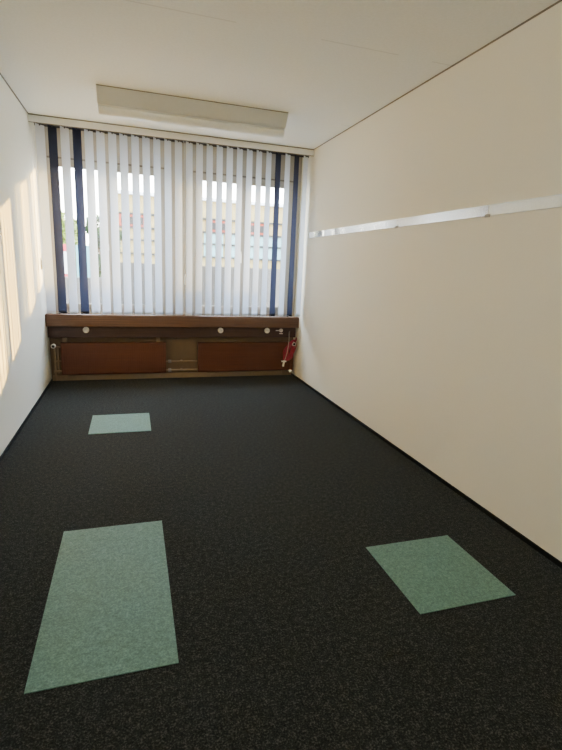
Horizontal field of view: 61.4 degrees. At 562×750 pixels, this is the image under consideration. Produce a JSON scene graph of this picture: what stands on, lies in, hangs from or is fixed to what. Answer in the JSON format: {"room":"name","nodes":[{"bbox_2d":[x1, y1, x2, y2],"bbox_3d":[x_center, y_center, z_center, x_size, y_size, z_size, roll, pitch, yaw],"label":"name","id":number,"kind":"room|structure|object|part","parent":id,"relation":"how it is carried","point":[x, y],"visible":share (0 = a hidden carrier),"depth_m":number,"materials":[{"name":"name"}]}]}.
{"room":"empty office room","nodes":[
{"label":"empty office room","id":0,"kind":"room"},
{"bbox_2d":[0,75,51,455],"bbox_3d":[-1.673,-0.507,2.072,0.120,2.732,6.700,-1,13,-17],"label":"wall","id":1,"kind":"structure","parent":0,"point":[25,358],"depth_m":4.03,"materials":[{"name":"white paint"}]},
{"bbox_2d":[0,73,27,112],"bbox_3d":[-1.488,-1.789,1.593,0.010,0.005,6.280,-1,13,-17],"label":"trim","id":2,"kind":"structure","parent":1,"relation":"attached to","point":[0,73],"depth_m":3.94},
{"bbox_2d":[0,379,52,461],"bbox_3d":[-1.668,0.811,2.383,0.010,0.026,6.680,-1,13,-17],"label":"baseboard","id":3,"kind":"structure","parent":1,"relation":"attached to","point":[50,382],"depth_m":3.97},
{"bbox_2d":[44,127,301,378],"bbox_3d":[-1.219,-1.314,5.693,3.179,2.732,0.120,-1,13,-17],"label":"wall","id":4,"kind":"structure","parent":0,"point":[177,348],"depth_m":5.62,"materials":[{"name":"paint"}]},
{"bbox_2d":[46,155,165,312],"bbox_3d":[-1.915,-1.531,5.356,1.250,1.643,0.116,-1,13,-17],"label":"window","id":5,"kind":"structure","parent":4,"relation":"in","point":[59,158],"depth_m":5.36,"materials":[{"name":"paint"}]},
{"bbox_3d":[-2.207,-1.519,5.286,0.560,1.535,0.040,-1,13,-17],"label":"sash","id":6,"kind":"part","parent":5,"relation":"part of","materials":[{"name":"glass"}]},
{"bbox_3d":[-1.635,-1.534,5.464,0.560,1.535,0.040,-1,13,-17],"label":"sash","id":7,"kind":"part","parent":5,"relation":"part of","materials":[{"name":"glass"}]},
{"bbox_2d":[51,337,165,380],"bbox_3d":[-2.001,-0.192,5.567,1.258,0.492,0.149,-1,13,-17],"label":"radiator","id":8,"kind":"object","parent":4,"relation":"attached to","point":[77,358],"visible":0.99,"depth_m":5.54,"materials":[{"name":"brown paint"}]},
{"bbox_3d":[-1.957,-0.202,5.586,1.162,0.377,0.065,-1,13,-17],"label":"panel","id":9,"kind":"part","parent":8,"relation":"part of","materials":[{"name":"brown paint"}]},
{"bbox_2d":[47,327,295,337],"bbox_3d":[-1.222,-0.530,5.755,2.923,0.132,0.114,-1,13,-17],"label":"duct","id":10,"kind":"object","parent":4,"relation":"attached to","point":[53,332],"visible":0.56,"depth_m":5.63,"materials":[{"name":"brown wood"}]},
{"bbox_2d":[83,327,88,332],"bbox_3d":[-2.215,-0.512,5.370,0.068,0.068,0.022,-1,13,-17],"label":"wall socket","id":11,"kind":"object","parent":10,"relation":"attached to","point":[85,329],"visible":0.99,"depth_m":5.36,"materials":[{"name":"white plastic"}]},
{"bbox_2d":[281,331,296,366],"bbox_3d":[0.101,-0.337,6.084,0.220,0.440,0.135,-1,13,-17],"label":"power cable","id":12,"kind":"object","parent":10,"relation":"hanging from","point":[293,348],"visible":1,"depth_m":6.07,"materials":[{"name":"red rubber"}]},
{"bbox_2d":[45,313,298,327],"bbox_3d":[-1.199,-0.652,5.684,2.933,0.135,0.204,-1,13,-17],"label":"window sill","id":13,"kind":"structure","parent":4,"relation":"attached to","point":[51,320],"depth_m":5.54,"materials":[{"name":"brown wood"}]},
{"bbox_2d":[53,370,290,380],"bbox_3d":[-1.258,0.002,5.927,2.915,0.062,0.016,-1,13,-17],"label":"baseboard","id":14,"kind":"structure","parent":4,"relation":"attached to","point":[276,372],"depth_m":5.88,"materials":[{"name":"beige paint"}]},
{"bbox_2d":[166,368,196,371],"bbox_3d":[-1.237,-0.067,5.886,0.383,0.042,0.074,-1,13,-17],"label":"pipe","id":15,"kind":"object","parent":4,"relation":"attached to","point":[168,369],"visible":0.95,"depth_m":5.86,"materials":[{"name":"metal"}]},
{"bbox_2d":[166,360,196,362],"bbox_3d":[-1.232,-0.175,5.864,0.383,0.033,0.068,-1,13,-17],"label":"pipe","id":16,"kind":"object","parent":4,"relation":"attached to","point":[168,361],"visible":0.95,"depth_m":5.84,"materials":[{"name":"metal"}]},
{"bbox_2d":[192,171,292,314],"bbox_3d":[-0.455,-1.568,5.811,1.250,1.643,0.116,-1,13,-17],"label":"window","id":17,"kind":"structure","parent":4,"relation":"in","point":[263,180],"depth_m":5.81,"materials":[{"name":"paint"}]},
{"bbox_3d":[-0.747,-1.556,5.741,0.560,1.535,0.040,-1,13,-17],"label":"sash","id":18,"kind":"part","parent":17,"relation":"part of","materials":[{"name":"glass"}]},
{"bbox_3d":[-0.174,-1.571,5.919,0.560,1.535,0.040,-1,13,-17],"label":"sash","id":19,"kind":"part","parent":17,"relation":"part of","materials":[{"name":"paint"}]},
{"bbox_2d":[197,341,295,372],"bbox_3d":[-0.424,-0.213,6.009,1.246,0.438,0.210,-1,13,-17],"label":"radiator","id":20,"kind":"object","parent":4,"relation":"attached to","point":[211,356],"visible":0.98,"depth_m":6.01,"materials":[{"name":"brown paint"}]},
{"bbox_2d":[0,0,558,148],"bbox_3d":[-0.149,-1.933,2.209,3.179,0.120,6.940,-1,13,-17],"label":"ceiling","id":21,"kind":"structure","parent":0,"point":[330,65],"depth_m":3.00,"materials":[{"name":"white paint"}]},
{"bbox_2d":[31,122,182,314],"bbox_3d":[-1.784,-1.607,5.043,1.467,1.920,0.081,-1,13,-17],"label":"vertical blind","id":22,"kind":"object","parent":21,"relation":"hanging from","point":[39,128],"visible":0.9,"depth_m":5.03,"materials":[{"name":"white fabric"}]},
{"bbox_3d":[-2.452,-1.845,4.741,0.015,1.321,0.003,-1,13,-17],"label":"pull cord","id":23,"kind":"part","parent":22,"relation":"part of","materials":[{"name":"plastic"}]},
{"bbox_3d":[-1.734,-2.504,4.841,1.448,0.030,0.068,-1,13,-17],"label":"head rail","id":24,"kind":"part","parent":22,"relation":"part of","materials":[{"name":"white metal"}]},
{"bbox_3d":[-1.815,-0.683,5.258,1.417,0.023,0.050,-1,13,-17],"label":"bead chain","id":25,"kind":"part","parent":22,"relation":"part of","materials":[{"name":"plastic"}]},
{"bbox_2d":[28,113,313,155],"bbox_3d":[-1.023,-2.503,4.968,2.933,0.074,0.020,-1,13,-17],"label":"pelmet","id":26,"kind":"object","parent":21,"relation":"attached to","point":[35,118],"visible":1,"depth_m":4.90,"materials":[{"name":"paint"}]},
{"bbox_2d":[96,84,287,138],"bbox_3d":[-0.733,-2.228,4.068,1.580,0.184,0.278,-1,13,-17],"label":"ceiling light","id":27,"kind":"object","parent":21,"relation":"attached to","point":[117,102],"visible":1,"depth_m":3.97,"materials":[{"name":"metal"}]},
{"bbox_3d":[-0.730,-2.315,4.048,1.580,0.006,0.278,-1,13,-17],"label":"plate","id":28,"kind":"part","parent":27,"relation":"part of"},
{"bbox_2d":[184,141,308,316],"bbox_3d":[-0.390,-1.642,5.477,1.442,1.920,0.081,-1,13,-17],"label":"vertical blind","id":29,"kind":"object","parent":21,"relation":"hanging from","point":[189,145],"visible":0.94,"depth_m":5.46,"materials":[{"name":"white fabric"}]},
{"bbox_3d":[-0.429,-0.719,5.690,1.417,0.023,0.050,-1,13,-17],"label":"bead chain","id":30,"kind":"part","parent":29,"relation":"part of","materials":[{"name":"plastic"}]},
{"bbox_3d":[-0.349,-2.540,5.273,1.441,0.030,0.068,-1,13,-17],"label":"head rail","id":31,"kind":"part","parent":29,"relation":"part of","materials":[{"name":"white metal"}]},
{"bbox_2d":[0,375,561,749],"bbox_3d":[-0.277,0.845,2.844,3.179,0.120,6.940,-1,13,-17],"label":"floor","id":32,"kind":"structure","parent":0,"point":[269,499],"depth_m":2.13,"materials":[{"name":"grey carpet"}]},
{"bbox_2d":[24,521,178,693],"bbox_3d":[-0.755,0.931,2.095,0.500,0.003,1.000,-1,13,-17],"label":"tile","id":33,"kind":"object","parent":32,"relation":"on","point":[108,612],"depth_m":1.94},
{"bbox_2d":[88,413,150,433],"bbox_3d":[-1.416,0.423,4.182,0.498,0.003,0.498,-1,13,-17],"label":"tile","id":34,"kind":"object","parent":32,"relation":"on","point":[116,423],"depth_m":4.16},
{"bbox_2d":[366,535,515,613],"bbox_3d":[0.755,0.950,2.310,0.500,0.003,0.500,-1,13,-17],"label":"tile","id":35,"kind":"object","parent":32,"relation":"on","point":[434,574],"depth_m":2.27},
{"bbox_2d":[292,1,561,561],"bbox_3d":[1.247,-0.581,2.982,0.120,2.732,6.700,-1,13,-17],"label":"wall","id":36,"kind":"structure","parent":0,"point":[443,339],"depth_m":3.09,"materials":[{"name":"white paint"}]},
{"bbox_2d":[291,373,561,568],"bbox_3d":[1.127,0.740,3.254,0.010,0.026,6.680,-1,13,-17],"label":"baseboard","id":37,"kind":"structure","parent":36,"relation":"attached to","point":[529,542],"depth_m":3.13,"materials":[{"name":"black plastic"}]},
{"bbox_2d":[309,194,561,237],"bbox_3d":[1.077,-1.082,3.264,0.013,0.070,5.050,-1,13,-17],"label":"wall rail","id":38,"kind":"object","parent":36,"relation":"attached to","point":[552,201],"visible":1,"depth_m":3.02,"materials":[{"name":"metal"}]},
{"bbox_2d":[315,0,561,148],"bbox_3d":[1.308,-1.860,2.464,0.010,0.005,6.280,-1,13,-17],"label":"trim","id":39,"kind":"structure","parent":36,"relation":"attached to","point":[559,1],"depth_m":2.96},
{"label":"outside","id":40,"kind":"structure","parent":0,"visible":0},
{"bbox_3d":[-3.614,-6.598,41.645,100.000,0.200,69.320,-1,13,-17],"label":"ground","id":41,"kind":"structure","parent":40,"visible":0},
{"bbox_2d":[63,244,67,276],"bbox_3d":[-5.773,-1.838,12.671,0.400,3.240,0.068,-1,13,-17],"label":"sign board","id":42,"kind":"object","parent":41,"relation":"on","point":[64,245],"visible":0.03,"depth_m":12.39,"materials":[{"name":"grey plastic"}]},
{"bbox_3d":[-5.722,-2.953,12.416,0.400,0.570,0.060,-1,13,-17],"label":"panel","id":43,"kind":"part","parent":42,"relation":"part of","materials":[{"name":"white"}]},
{"bbox_2d":[61,210,77,276],"bbox_3d":[-6.924,-3.069,15.236,1.401,4.399,1.554,-1,13,-17],"label":"tree","id":44,"kind":"object","parent":41,"relation":"on","point":[62,213],"visible":0.05,"depth_m":14.61,"materials":[{"name":"green plant"}]},
{"bbox_2d":[75,245,89,276],"bbox_3d":[-5.525,-1.984,13.360,0.360,3.240,0.060,-1,13,-17],"label":"sign board","id":45,"kind":"object","parent":41,"relation":"on","point":[76,246],"visible":0.04,"depth_m":13.07,"materials":[{"name":"grey plastic"}]},
{"bbox_2d":[85,214,121,277],"bbox_3d":[-6.549,-3.612,17.577,1.489,4.449,1.595,3,13,0],"label":"tree","id":46,"kind":"object","parent":41,"relation":"on","point":[97,216],"visible":0.1,"depth_m":17.07,"materials":[{"name":"green plant"}]},
{"bbox_2d":[65,262,279,306],"bbox_3d":[-0.798,-0.066,6.733,8.700,2.875,0.120,-1,13,-17],"label":"parapet","id":47,"kind":"object","parent":41,"relation":"on","point":[121,263],"depth_m":6.34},
{"bbox_2d":[118,190,282,268],"bbox_3d":[-2.985,-7.048,29.414,14.250,6.180,8.400,-1,13,-17],"label":"office building","id":48,"kind":"structure","parent":41,"relation":"on","point":[262,207],"depth_m":24.95,"materials":[{"name":"concrete"}]},
{"bbox_3d":[-7.404,-7.688,23.536,1.050,0.350,0.020,-1,13,-17],"label":"pane","id":49,"kind":"part","parent":48,"relation":"part of","materials":[{"name":"grey glass"}]},
{"bbox_3d":[-3.300,-7.792,24.814,1.050,0.350,0.020,-1,13,-17],"label":"pane","id":50,"kind":"part","parent":48,"relation":"part of","materials":[{"name":"grey glass"}]},
{"bbox_3d":[-1.248,-7.845,25.453,1.050,0.350,0.020,-1,13,-17],"label":"pane","id":51,"kind":"part","parent":48,"relation":"part of","materials":[{"name":"grey glass"}]}
]}

